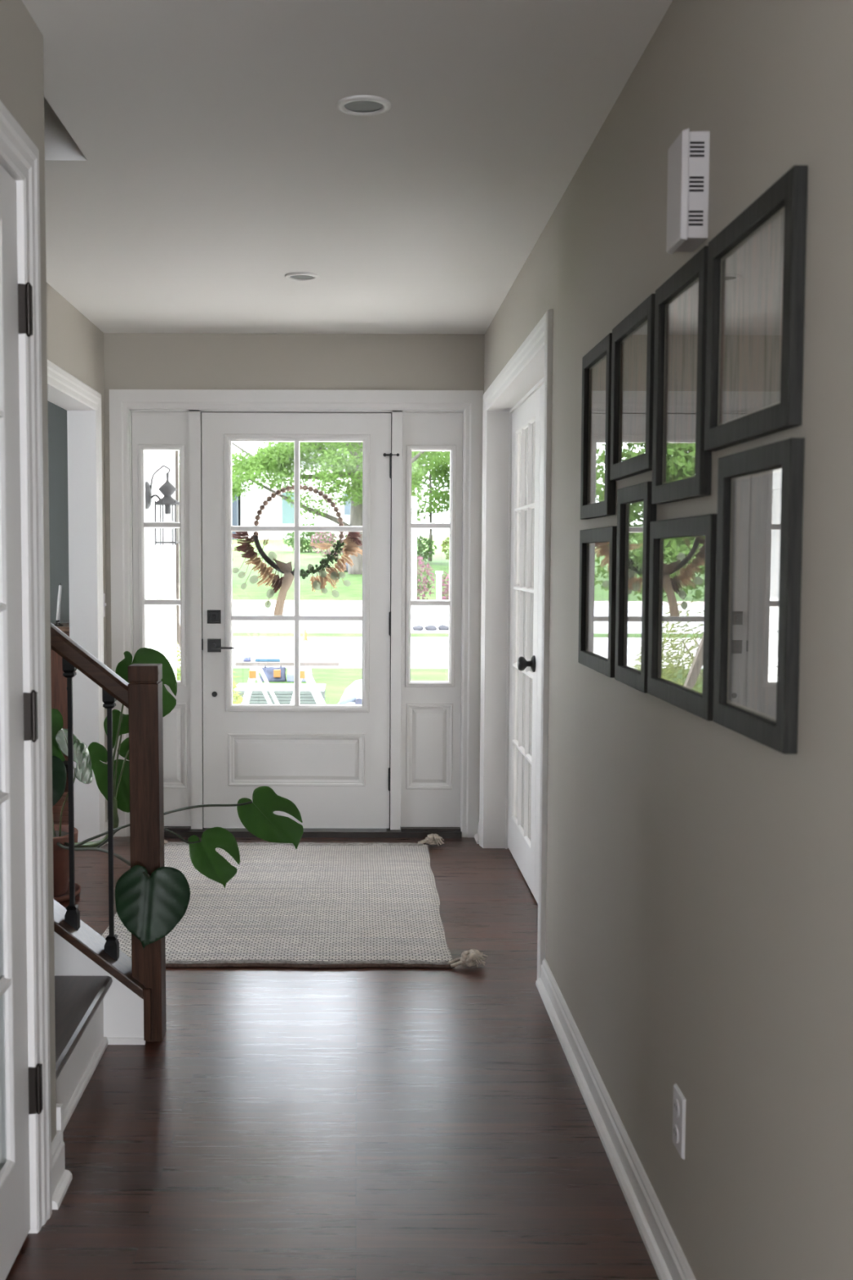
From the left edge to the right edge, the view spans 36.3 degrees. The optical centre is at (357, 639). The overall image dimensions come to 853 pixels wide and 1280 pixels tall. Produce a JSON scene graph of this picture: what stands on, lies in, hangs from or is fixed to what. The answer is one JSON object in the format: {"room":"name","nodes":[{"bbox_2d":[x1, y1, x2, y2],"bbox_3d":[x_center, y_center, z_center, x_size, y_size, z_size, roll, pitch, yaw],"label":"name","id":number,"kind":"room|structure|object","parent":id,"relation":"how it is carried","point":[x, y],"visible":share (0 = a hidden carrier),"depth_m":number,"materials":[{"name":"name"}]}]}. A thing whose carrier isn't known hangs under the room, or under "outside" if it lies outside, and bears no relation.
{"room":"entrance hallway","nodes":[
{"label":"entrance hallway","id":0,"kind":"room"},
{"bbox_2d":[0,0,56,1142],"bbox_3d":[-0.705,0.071,1.067,0.120,2.405,3.320,0,4,0],"label":"wall","id":1,"kind":"structure","parent":0,"point":[21,41],"depth_m":2.64,"materials":[{"name":"beige paint"}]},
{"bbox_2d":[0,164,42,1279],"bbox_3d":[-0.654,0.177,2.119,0.058,2.038,0.840,0,4,0],"label":"door","id":2,"kind":"structure","parent":1,"relation":"in","point":[20,1086],"depth_m":2.44,"materials":[{"name":"white paint"}]},
{"bbox_2d":[0,100,52,1233],"bbox_3d":[-0.695,0.137,2.105,0.142,2.145,1.005,0,4,0],"label":"trim","id":3,"kind":"structure","parent":1,"relation":"attached to","point":[19,155],"depth_m":2.54,"materials":[{"name":"white paint"}]},
{"bbox_2d":[56,1103,62,1135],"bbox_3d":[-0.684,1.089,2.825,0.082,0.155,0.018,0,4,0],"label":"trim","id":4,"kind":"structure","parent":1,"relation":"attached to","point":[59,1106],"depth_m":2.81,"materials":[{"name":"white paint"}]},
{"bbox_2d":[51,1130,72,1209],"bbox_3d":[-0.633,1.118,2.743,0.030,0.107,0.135,0,4,0],"label":"baseboard","id":5,"kind":"structure","parent":1,"relation":"attached to","point":[61,1178],"depth_m":2.75,"materials":[{"name":"white paint"}]},
{"bbox_2d":[47,400,69,764],"bbox_3d":[-2.761,-0.395,8.432,2.875,2.405,0.120,0,4,0],"label":"wall","id":6,"kind":"structure","parent":0,"point":[56,415],"depth_m":8.34,"materials":[{"name":"grey paint"}]},
{"bbox_2d":[46,282,176,821],"bbox_3d":[-1.264,-0.371,6.089,0.141,3.558,4.860,0,4,0],"label":"wall","id":7,"kind":"structure","parent":0,"point":[160,560],"depth_m":7.37,"materials":[{"name":"white paint"}]},
{"bbox_2d":[47,360,105,847],"bbox_3d":[-1.254,-0.027,5.037,0.142,2.102,2.037,0,4,0],"label":"trim","id":8,"kind":"structure","parent":7,"relation":"attached to","point":[82,402],"depth_m":5.95,"materials":[{"name":"white paint"}]},
{"bbox_2d":[102,593,106,617],"bbox_3d":[-1.196,-0.164,6.127,0.018,0.114,0.070,0,4,0],"label":"light switch","id":9,"kind":"object","parent":7,"relation":"attached to","point":[104,594],"visible":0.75,"depth_m":6.14,"materials":[{"name":"grey plastic"}]},
{"bbox_2d":[105,819,107,843],"bbox_3d":[-1.193,0.913,6.192,0.030,0.082,0.155,0,4,0],"label":"baseboard","id":10,"kind":"structure","parent":7,"relation":"attached to","point":[106,821],"depth_m":6.19,"materials":[{"name":"white paint"}]},
{"bbox_2d":[145,465,179,545],"bbox_3d":[-1.106,-0.767,7.387,0.198,0.452,0.156,0,4,0],"label":"wall lantern","id":11,"kind":"object","parent":7,"relation":"attached to","point":[166,489],"visible":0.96,"depth_m":7.36,"materials":[{"name":"grey metal"}]},
{"bbox_2d":[164,504,170,514],"bbox_3d":[-1.081,-0.745,7.388,0.034,0.053,0.034,0,4,0],"label":"socket","id":12,"kind":"object","parent":11,"relation":"attached to","point":[167,507],"depth_m":7.37,"materials":[{"name":"grey metal"}]},
{"bbox_2d":[175,450,180,648],"bbox_3d":[-1.048,-0.849,8.546,0.416,2.772,0.104,0,4,0],"label":"downspout","id":13,"kind":"object","parent":7,"relation":"attached to","point":[177,472],"visible":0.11,"depth_m":8.56,"materials":[{"name":"beige metal"}]},
{"bbox_2d":[259,666,286,681],"bbox_3d":[-1.242,0.469,19.049,0.379,0.266,0.385,0,4,0],"label":"tool bag","id":14,"kind":"object","parent":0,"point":[272,673],"visible":0.7,"depth_m":18.95,"materials":[{"name":"blue fabric"}]},
{"bbox_2d":[103,333,484,670],"bbox_3d":[-0.293,-0.254,6.292,2.062,2.405,0.150,0,4,0],"label":"wall","id":15,"kind":"structure","parent":0,"point":[131,361],"depth_m":6.15,"materials":[{"name":"beige paint"}]},
{"bbox_2d":[131,411,191,826],"bbox_3d":[-0.944,-0.092,6.273,0.273,1.999,0.055,0,4,0],"label":"window","id":16,"kind":"structure","parent":15,"relation":"in","point":[151,431],"depth_m":6.24,"materials":[{"name":"white paint"}]},
{"bbox_2d":[108,389,483,837],"bbox_3d":[-0.293,-0.118,6.244,1.772,2.139,0.081,0,4,0],"label":"door frame","id":17,"kind":"structure","parent":15,"relation":"in","point":[121,401],"depth_m":6.17,"materials":[{"name":"white paint"}]},
{"bbox_2d":[201,412,399,828],"bbox_3d":[-0.279,-0.084,6.250,0.956,2.004,0.102,0,4,0],"label":"door","id":18,"kind":"structure","parent":17,"relation":"attached to","point":[331,762],"depth_m":6.27,"materials":[{"name":"white paint"}]},
{"bbox_2d":[231,484,362,614],"bbox_3d":[-0.298,-0.535,6.313,0.661,0.875,0.057,0,4,-2],"label":"wreath","id":19,"kind":"object","parent":18,"relation":"hanging from","point":[285,582],"visible":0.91,"depth_m":6.32,"materials":[{"name":"brown plant"}]},
{"bbox_2d":[129,409,463,829],"bbox_3d":[-0.290,-0.098,6.302,1.620,2.032,0.128,0,4,0],"label":"trim","id":20,"kind":"structure","parent":15,"relation":"attached to","point":[194,415],"depth_m":6.23,"materials":[{"name":"white paint"}]},
{"bbox_2d":[164,825,462,838],"bbox_3d":[-0.288,0.927,6.353,1.580,0.040,0.195,0,4,0],"label":"trim","id":21,"kind":"structure","parent":15,"relation":"attached to","point":[183,831],"depth_m":6.26,"materials":[{"name":"wood"}]},
{"bbox_2d":[389,413,391,826],"bbox_3d":[-0.295,-0.090,6.319,0.950,2.015,0.032,0,4,0],"label":"trim","id":22,"kind":"structure","parent":15,"relation":"attached to","point":[391,413],"depth_m":6.30,"materials":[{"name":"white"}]},
{"bbox_2d":[400,412,462,826],"bbox_3d":[0.357,-0.089,6.273,0.288,1.999,0.055,0,4,0],"label":"window","id":23,"kind":"structure","parent":15,"relation":"in","point":[431,710],"depth_m":6.28,"materials":[{"name":"white paint"}]},
{"bbox_2d":[286,666,311,681],"bbox_3d":[-0.851,0.502,19.069,0.360,0.200,0.300,0,4,0],"label":"tool case","id":24,"kind":"object","parent":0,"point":[290,677],"visible":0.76,"depth_m":18.92,"materials":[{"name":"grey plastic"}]},
{"bbox_2d":[5,764,659,1279],"bbox_3d":[-0.303,1.246,2.533,7.800,0.120,12.100,0,4,0],"label":"floor","id":25,"kind":"structure","parent":0,"point":[283,1123],"depth_m":3.05,"materials":[{"name":"brown wood"}]},
{"bbox_2d":[50,622,69,760],"bbox_3d":[-2.531,0.365,8.155,1.820,0.925,0.517,0,4,0],"label":"sideboard","id":26,"kind":"object","parent":25,"relation":"on","point":[58,682],"visible":0.06,"depth_m":7.92,"materials":[{"name":"red wood"}]},
{"bbox_2d":[53,585,62,626],"bbox_3d":[-1.844,-0.219,7.982,0.060,0.265,0.060,0,4,0],"label":"candle","id":27,"kind":"object","parent":26,"relation":"on","point":[59,599],"visible":0.93,"depth_m":7.97,"materials":[{"name":"white wax"}]},
{"bbox_2d":[51,708,69,902],"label":"monstera plant","id":28,"kind":"object","parent":25,"relation":"on","point":[59,735],"depth_m":4.90,"materials":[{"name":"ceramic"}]},
{"bbox_2d":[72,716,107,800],"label":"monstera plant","id":29,"kind":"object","parent":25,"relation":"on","point":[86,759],"depth_m":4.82,"materials":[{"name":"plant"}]},
{"bbox_2d":[53,899,151,1131],"bbox_3d":[-1.485,0.473,3.217,1.830,1.330,0.918,0,4,0],"label":"staircase","id":30,"kind":"structure","parent":25,"relation":"on","point":[99,1004],"depth_m":3.56,"materials":[{"name":"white wood"}]},
{"bbox_2d":[50,622,166,1041],"bbox_3d":[-1.370,0.002,3.578,1.660,2.226,0.082,0,4,0],"label":"stair railing","id":31,"kind":"object","parent":30,"relation":"attached to","point":[142,696],"visible":0.77,"depth_m":3.57,"materials":[{"name":"brown wood"}]},
{"bbox_2d":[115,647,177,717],"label":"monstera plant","id":32,"kind":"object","parent":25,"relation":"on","point":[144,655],"depth_m":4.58,"materials":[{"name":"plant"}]},
{"bbox_2d":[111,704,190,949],"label":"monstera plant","id":33,"kind":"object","parent":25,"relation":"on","point":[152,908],"depth_m":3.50,"materials":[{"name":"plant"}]},
{"bbox_2d":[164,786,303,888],"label":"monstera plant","id":34,"kind":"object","parent":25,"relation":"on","point":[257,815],"depth_m":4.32,"materials":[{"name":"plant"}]},
{"bbox_2d":[101,833,488,968],"bbox_3d":[-0.299,0.991,5.178,1.458,0.058,1.911,0,4,0],"label":"rug","id":35,"kind":"object","parent":25,"relation":"on","point":[321,904],"visible":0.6,"depth_m":4.90,"materials":[{"name":"fabric"}]},
{"bbox_2d":[22,0,672,333],"bbox_3d":[-0.296,-1.258,1.309,7.800,0.220,9.970,0,4,0],"label":"ceiling","id":36,"kind":"structure","parent":0,"point":[200,155],"depth_m":3.36,"materials":[{"name":"white paint"}]},
{"bbox_2d":[284,271,318,280],"bbox_3d":[-0.210,-1.367,4.884,0.128,0.008,0.128,0,4,0],"label":"recessed light","id":37,"kind":"object","parent":36,"relation":"in","point":[296,276],"visible":1,"depth_m":4.88,"materials":[{"name":"white paint"}]},
{"bbox_2d":[336,94,391,116],"bbox_3d":[0.015,-1.251,3.043,0.128,0.008,0.128,0,4,0],"label":"recessed light","id":38,"kind":"object","parent":36,"relation":"in","point":[363,105],"visible":1,"depth_m":3.04,"materials":[{"name":"white paint"}]},
{"bbox_2d":[484,0,852,1279],"bbox_3d":[0.667,-0.034,2.813,0.140,2.405,6.820,0,4,0],"label":"wall","id":39,"kind":"structure","parent":0,"point":[699,939],"depth_m":2.13,"materials":[{"name":"beige paint"}]},
{"bbox_2d":[474,822,479,844],"bbox_3d":[0.579,0.918,6.198,0.030,0.082,0.142,0,4,0],"label":"baseboard","id":40,"kind":"structure","parent":39,"relation":"attached to","point":[477,835],"depth_m":6.21,"materials":[{"name":"white paint"}]},
{"bbox_2d":[479,309,553,979],"bbox_3d":[0.656,-0.025,5.053,0.162,2.108,2.024,0,4,0],"label":"double doors","id":41,"kind":"structure","parent":39,"relation":"in","point":[531,366],"depth_m":5.93,"materials":[{"name":"white paint"}]},
{"bbox_2d":[507,386,540,897],"bbox_3d":[0.688,-0.011,5.513,0.109,2.003,0.918,0,4,0],"label":"door","id":42,"kind":"structure","parent":41,"relation":"attached to","point":[526,419],"depth_m":5.55,"materials":[{"name":"white paint"}]},
{"bbox_2d":[534,383,543,903],"bbox_3d":[0.722,0.046,4.596,0.041,2.003,0.916,0,4,0],"label":"door","id":43,"kind":"structure","parent":41,"relation":"attached to","point":[541,435],"depth_m":5.00,"materials":[{"name":"white paint"}]},
{"bbox_2d":[577,525,617,677],"bbox_3d":[0.587,-0.100,3.166,0.019,0.345,0.433,0,4,0],"label":"picture frame","id":44,"kind":"object","parent":39,"relation":"attached to","point":[597,546],"visible":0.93,"depth_m":3.17,"materials":[{"name":"grey wood"}]},
{"bbox_2d":[586,544,609,657],"bbox_3d":[0.592,-0.099,3.166,0.004,0.321,0.409,0,4,0],"label":"print","id":45,"kind":"object","parent":44,"relation":"attached to","point":[597,556],"depth_m":3.19},
{"bbox_2d":[580,333,615,519],"bbox_3d":[0.588,-0.509,3.175,0.019,0.416,0.362,0,4,0],"label":"picture frame","id":46,"kind":"object","parent":39,"relation":"attached to","point":[597,491],"visible":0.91,"depth_m":3.19,"materials":[{"name":"grey wood"}]},
{"bbox_2d":[587,357,606,502],"bbox_3d":[0.594,-0.509,3.175,0.004,0.392,0.338,0,4,0],"label":"print","id":47,"kind":"object","parent":46,"relation":"attached to","point":[597,366],"depth_m":3.20},
{"bbox_2d":[535,958,696,1279],"bbox_3d":[0.579,1.192,1.819,0.030,0.082,4.583,0,4,0],"label":"baseboard","id":48,"kind":"structure","parent":39,"relation":"attached to","point":[669,1262],"depth_m":2.88,"materials":[{"name":"white paint"}]},
{"bbox_2d":[609,293,655,480],"bbox_3d":[0.588,-0.524,2.764,0.019,0.342,0.398,0,4,0],"label":"picture frame","id":49,"kind":"object","parent":39,"relation":"attached to","point":[633,337],"visible":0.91,"depth_m":2.77,"materials":[{"name":"grey wood"}]},
{"bbox_2d":[619,323,647,461],"bbox_3d":[0.594,-0.524,2.764,0.004,0.318,0.374,0,4,0],"label":"print","id":50,"kind":"object","parent":49,"relation":"attached to","point":[633,336],"depth_m":2.78},
{"bbox_2d":[614,481,657,693],"bbox_3d":[0.587,-0.114,2.748,0.019,0.424,0.300,0,4,0],"label":"picture frame","id":51,"kind":"object","parent":39,"relation":"attached to","point":[636,511],"visible":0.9,"depth_m":2.77,"materials":[{"name":"grey wood"}]},
{"bbox_2d":[624,503,643,669],"bbox_3d":[0.592,-0.114,2.748,0.004,0.400,0.276,0,4,0],"label":"print","id":52,"kind":"object","parent":51,"relation":"attached to","point":[633,513],"depth_m":2.77},
{"bbox_2d":[672,1083,685,1159],"bbox_3d":[0.590,0.885,2.389,0.010,0.113,0.073,0,4,0],"label":"wall outlet","id":53,"kind":"object","parent":39,"relation":"attached to","point":[679,1100],"visible":1,"depth_m":2.37,"materials":[{"name":"grey plastic"}]},
{"bbox_2d":[673,1124,679,1143],"bbox_3d":[0.587,0.909,2.390,0.004,0.033,0.033,0,4,0],"label":"receptacle","id":54,"kind":"object","parent":53,"relation":"attached to","point":[676,1126],"depth_m":2.38,"materials":[{"name":"white plastic"}]},
{"bbox_2d":[673,1098,679,1117],"bbox_3d":[0.587,0.862,2.387,0.004,0.033,0.033,0,4,0],"label":"receptacle","id":55,"kind":"object","parent":53,"relation":"attached to","point":[676,1101],"depth_m":2.38,"materials":[{"name":"white plastic"}]},
{"bbox_2d":[651,245,711,504],"bbox_3d":[0.588,-0.462,2.358,0.019,0.414,0.360,0,4,0],"label":"picture frame","id":56,"kind":"object","parent":39,"relation":"attached to","point":[682,468],"visible":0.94,"depth_m":2.35,"materials":[{"name":"grey wood"}]},
{"bbox_2d":[663,280,698,482],"bbox_3d":[0.593,-0.462,2.358,0.004,0.390,0.336,0,4,0],"label":"print","id":57,"kind":"object","parent":56,"relation":"attached to","point":[681,298],"depth_m":2.37},
{"bbox_2d":[647,514,717,720],"bbox_3d":[0.587,-0.050,2.351,0.019,0.340,0.445,0,4,0],"label":"picture frame","id":58,"kind":"object","parent":39,"relation":"attached to","point":[683,550],"visible":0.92,"depth_m":2.34,"materials":[{"name":"grey wood"}]},
{"bbox_2d":[658,539,705,691],"bbox_3d":[0.592,-0.050,2.351,0.004,0.316,0.421,0,4,0],"label":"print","id":59,"kind":"object","parent":58,"relation":"attached to","point":[682,562],"depth_m":2.36},
{"bbox_2d":[666,128,710,254],"bbox_3d":[0.575,-0.779,2.261,0.048,0.187,0.109,0,4,0],"label":"door chime","id":60,"kind":"object","parent":39,"relation":"attached to","point":[688,156],"visible":1,"depth_m":2.21,"materials":[{"name":"grey plastic"}]},
{"bbox_2d":[704,164,808,451],"bbox_3d":[0.588,-0.472,1.943,0.019,0.342,0.422,0,4,0],"label":"picture frame","id":61,"kind":"object","parent":39,"relation":"attached to","point":[757,264],"visible":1,"depth_m":1.90,"materials":[{"name":"grey wood"}]},
{"bbox_2d":[719,211,784,424],"bbox_3d":[0.593,-0.472,1.943,0.004,0.318,0.398,0,4,0],"label":"print","id":62,"kind":"object","parent":61,"relation":"attached to","point":[752,246],"depth_m":1.94},
{"bbox_2d":[713,437,804,754],"bbox_3d":[0.587,-0.069,1.919,0.019,0.425,0.349,0,4,0],"label":"picture frame","id":63,"kind":"object","parent":39,"relation":"attached to","point":[760,489],"visible":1,"depth_m":1.89,"materials":[{"name":"grey wood"}]},
{"bbox_2d":[728,471,782,717],"bbox_3d":[0.592,-0.069,1.919,0.004,0.401,0.325,0,4,0],"label":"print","id":64,"kind":"object","parent":63,"relation":"attached to","point":[754,498],"depth_m":1.93},
{"label":"outside","id":65,"kind":"structure","parent":0,"visible":0},
{"bbox_2d":[179,534,449,600],"bbox_3d":[0.019,-6.782,98.469,80.000,4.057,122.600,0,4,0],"label":"lawn","id":66,"kind":"structure","parent":65,"point":[285,553],"depth_m":48.71,"materials":[{"name":"green plant"}]},
{"bbox_2d":[231,472,240,539],"bbox_3d":[-10.476,-8.717,87.629,5.600,4.700,8.600,0,4,0],"label":"garage wing","id":67,"kind":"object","parent":66,"relation":"on","point":[236,504],"visible":0.04,"depth_m":83.74,"materials":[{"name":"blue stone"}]},
{"bbox_2d":[279,522,334,552],"bbox_3d":[-2.543,-5.163,65.770,2.855,1.610,2.680,0,4,0],"label":"round bush","id":68,"kind":"object","parent":66,"relation":"on","point":[303,543],"visible":0.49,"depth_m":65.40,"materials":[{"name":"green plant"}]},
{"bbox_2d":[310,531,348,557],"bbox_3d":[-1.136,-4.492,59.841,2.116,1.593,2.124,0,4,0],"label":"flowering bush","id":69,"kind":"object","parent":66,"relation":"on","point":[331,540],"visible":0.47,"depth_m":59.67,"materials":[{"name":"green plant"}]},
{"bbox_2d":[234,442,425,539],"bbox_3d":[-1.670,-10.602,88.512,13.000,8.400,9.000,0,4,0],"label":"house","id":70,"kind":"structure","parent":66,"relation":"on","point":[277,513],"depth_m":84.62,"materials":[{"name":"white"}]},
{"bbox_2d":[231,441,449,574],"bbox_3d":[-1.170,-18.164,48.945,30.645,31.494,12.652,0,4,0],"label":"maple tree","id":71,"kind":"object","parent":66,"relation":"on","point":[275,459],"visible":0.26,"depth_m":47.41,"materials":[{"name":"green plant"}]},
{"bbox_2d":[338,561,347,571],"bbox_3d":[-0.350,-2.877,50.918,0.812,0.460,0.573,0,4,0],"label":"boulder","id":72,"kind":"object","parent":66,"relation":"on","point":[346,563],"visible":0.12,"depth_m":50.68,"materials":[{"name":"white stone"}]},
{"bbox_2d":[411,534,437,563],"bbox_3d":[2.327,-3.883,55.874,2.259,1.333,2.223,0,4,0],"label":"bush","id":73,"kind":"object","parent":66,"relation":"on","point":[421,547],"visible":0.48,"depth_m":55.50,"materials":[{"name":"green plant"}]},
{"bbox_2d":[411,451,449,560],"bbox_3d":[3.990,-7.222,57.590,5.254,7.633,4.588,0,4,0],"label":"young tree","id":74,"kind":"object","parent":66,"relation":"on","point":[434,494],"visible":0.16,"depth_m":56.84,"materials":[{"name":"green plant"}]},
{"bbox_2d":[440,537,449,559],"bbox_3d":[4.503,-3.805,54.346,2.152,1.554,2.074,0,4,0],"label":"bush","id":75,"kind":"object","parent":66,"relation":"on","point":[446,542],"visible":0.07,"depth_m":54.34,"materials":[{"name":"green plant"}]},
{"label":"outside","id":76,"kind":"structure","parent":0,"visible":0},
{"bbox_2d":[176,667,448,704],"bbox_3d":[-0.003,0.986,13.924,80.000,0.120,14.930,0,4,0],"label":"lawn","id":77,"kind":"structure","parent":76,"point":[336,680],"depth_m":19.71,"materials":[{"name":"green plant"}]},
{"bbox_2d":[178,453,180,590],"bbox_3d":[-4.906,-2.926,19.683,5.925,7.169,5.727,0,4,3],"label":"shade tree","id":78,"kind":"object","parent":77,"relation":"on","point":[179,453],"visible":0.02,"depth_m":19.66,"materials":[{"name":"grey plant"}]},
{"bbox_2d":[176,606,248,704],"bbox_3d":[-1.952,0.415,10.142,2.590,1.491,2.450,1,4,15],"label":"bush","id":79,"kind":"object","parent":77,"relation":"on","point":[238,696],"visible":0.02,"depth_m":10.25,"materials":[{"name":"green plant"}]},
{"bbox_2d":[232,683,325,704],"bbox_3d":[-0.919,0.688,15.348,1.065,0.292,0.550,0,4,0],"label":"stack","id":80,"kind":"object","parent":77,"relation":"on","point":[283,692],"visible":0.38,"depth_m":15.08,"materials":[{"name":"wood"}]},
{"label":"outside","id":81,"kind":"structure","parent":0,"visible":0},
{"bbox_2d":[232,632,448,637],"bbox_3d":[0.000,-0.049,27.550,80.000,0.153,1.000,0,4,0],"label":"curb","id":82,"kind":"object","parent":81,"point":[234,634],"visible":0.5,"depth_m":27.55,"materials":[{"name":"white concrete"}]},
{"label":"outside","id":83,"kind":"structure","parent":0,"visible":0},
{"bbox_2d":[179,604,448,632],"bbox_3d":[0.002,-0.527,32.530,80.000,0.420,9.000,0,4,0],"label":"street","id":84,"kind":"structure","parent":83,"point":[423,615],"depth_m":31.28,"materials":[{"name":"grey asphalt"}]},
{"bbox_2d":[232,600,362,604],"bbox_3d":[0.003,-1.056,37.206,80.000,0.133,0.400,0,4,0],"label":"curb","id":85,"kind":"object","parent":84,"relation":"on","point":[234,602],"visible":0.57,"depth_m":37.01,"materials":[{"name":"white concrete"}]},
{"bbox_2d":[412,625,423,631],"bbox_3d":[1.329,-0.254,28.587,0.253,0.152,0.188,0,4,0],"label":"edging stone","id":86,"kind":"object","parent":84,"relation":"on","point":[418,628],"visible":0.99,"depth_m":28.53,"materials":[{"name":"grey stone"}]},
{"bbox_2d":[410,552,435,608],"bbox_3d":[1.365,-1.579,35.166,1.482,1.604,1.511,0,4,0],"label":"flowering bush","id":87,"kind":"object","parent":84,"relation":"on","point":[421,588],"visible":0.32,"depth_m":35.03,"materials":[{"name":"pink plant"}]},
{"bbox_2d":[424,624,436,631],"bbox_3d":[1.611,-0.260,28.621,0.279,0.157,0.182,0,4,0],"label":"edging stone","id":88,"kind":"object","parent":84,"relation":"on","point":[429,628],"visible":1,"depth_m":28.55,"materials":[{"name":"grey stone"}]},
{"bbox_2d":[435,571,443,614],"bbox_3d":[2.083,-1.177,33.191,0.180,1.160,0.180,0,4,0],"label":"post","id":89,"kind":"object","parent":84,"relation":"on","point":[438,573],"visible":0.82,"depth_m":33.12,"materials":[{"name":"white paint"}]},
{"bbox_2d":[435,571,448,606],"bbox_3d":[2.737,-1.350,34.586,1.293,1.268,1.313,0,4,0],"label":"flowering bush","id":90,"kind":"object","parent":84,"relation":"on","point":[443,582],"visible":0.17,"depth_m":34.47,"materials":[{"name":"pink plant"}]},
{"bbox_2d":[438,624,448,630],"bbox_3d":[1.912,-0.263,28.700,0.265,0.157,0.175,0,4,0],"label":"edging stone","id":91,"kind":"object","parent":84,"relation":"on","point":[442,627],"visible":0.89,"depth_m":28.64,"materials":[{"name":"grey stone"}]},
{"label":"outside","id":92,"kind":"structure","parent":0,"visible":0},
{"bbox_3d":[4.402,1.175,9.977,11.190,0.020,7.030,0,4,0],"label":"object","id":93,"kind":"structure","parent":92,"visible":0},
{"bbox_2d":[235,660,339,704],"bbox_3d":[-0.682,0.610,12.563,1.072,0.810,0.694,0,4,0],"label":"trestle table","id":94,"kind":"object","parent":93,"relation":"on","point":[255,668],"visible":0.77,"depth_m":12.40,"materials":[{"name":"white wood"}]},
{"bbox_2d":[243,656,250,662],"bbox_3d":[-1.065,0.183,12.506,0.074,0.048,0.074,0,4,0],"label":"tape measure","id":95,"kind":"object","parent":94,"relation":"on","point":[246,659],"visible":1,"depth_m":12.47,"materials":[{"name":"blue plastic"}]},
{"bbox_2d":[254,657,279,662],"bbox_3d":[-0.866,0.193,12.496,0.240,0.030,0.040,0,4,0],"label":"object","id":96,"kind":"object","parent":94,"relation":"on","point":[256,660],"visible":1,"depth_m":12.48,"materials":[{"name":"blue plastic"}]},
{"bbox_2d":[337,680,361,704],"bbox_3d":[0.047,0.718,11.032,0.522,0.774,0.548,0,4,0],"label":"machine","id":97,"kind":"object","parent":93,"relation":"on","point":[352,695],"visible":0.16,"depth_m":10.89,"materials":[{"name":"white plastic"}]},
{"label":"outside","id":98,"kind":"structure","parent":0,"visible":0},
{"bbox_2d":[176,636,448,668],"bbox_3d":[-0.001,0.260,24.213,80.000,0.287,5.700,0,4,0],"label":"sidewalk","id":99,"kind":"structure","parent":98,"point":[425,652],"depth_m":24.39,"materials":[{"name":"concrete"}]},
{"bbox_2d":[301,629,309,640],"bbox_3d":[-1.060,-0.100,26.245,0.170,0.225,0.167,0,4,0],"label":"traffic cone","id":100,"kind":"object","parent":99,"relation":"on","point":[304,637],"visible":1,"depth_m":26.21,"materials":[{"name":"orange plastic"}]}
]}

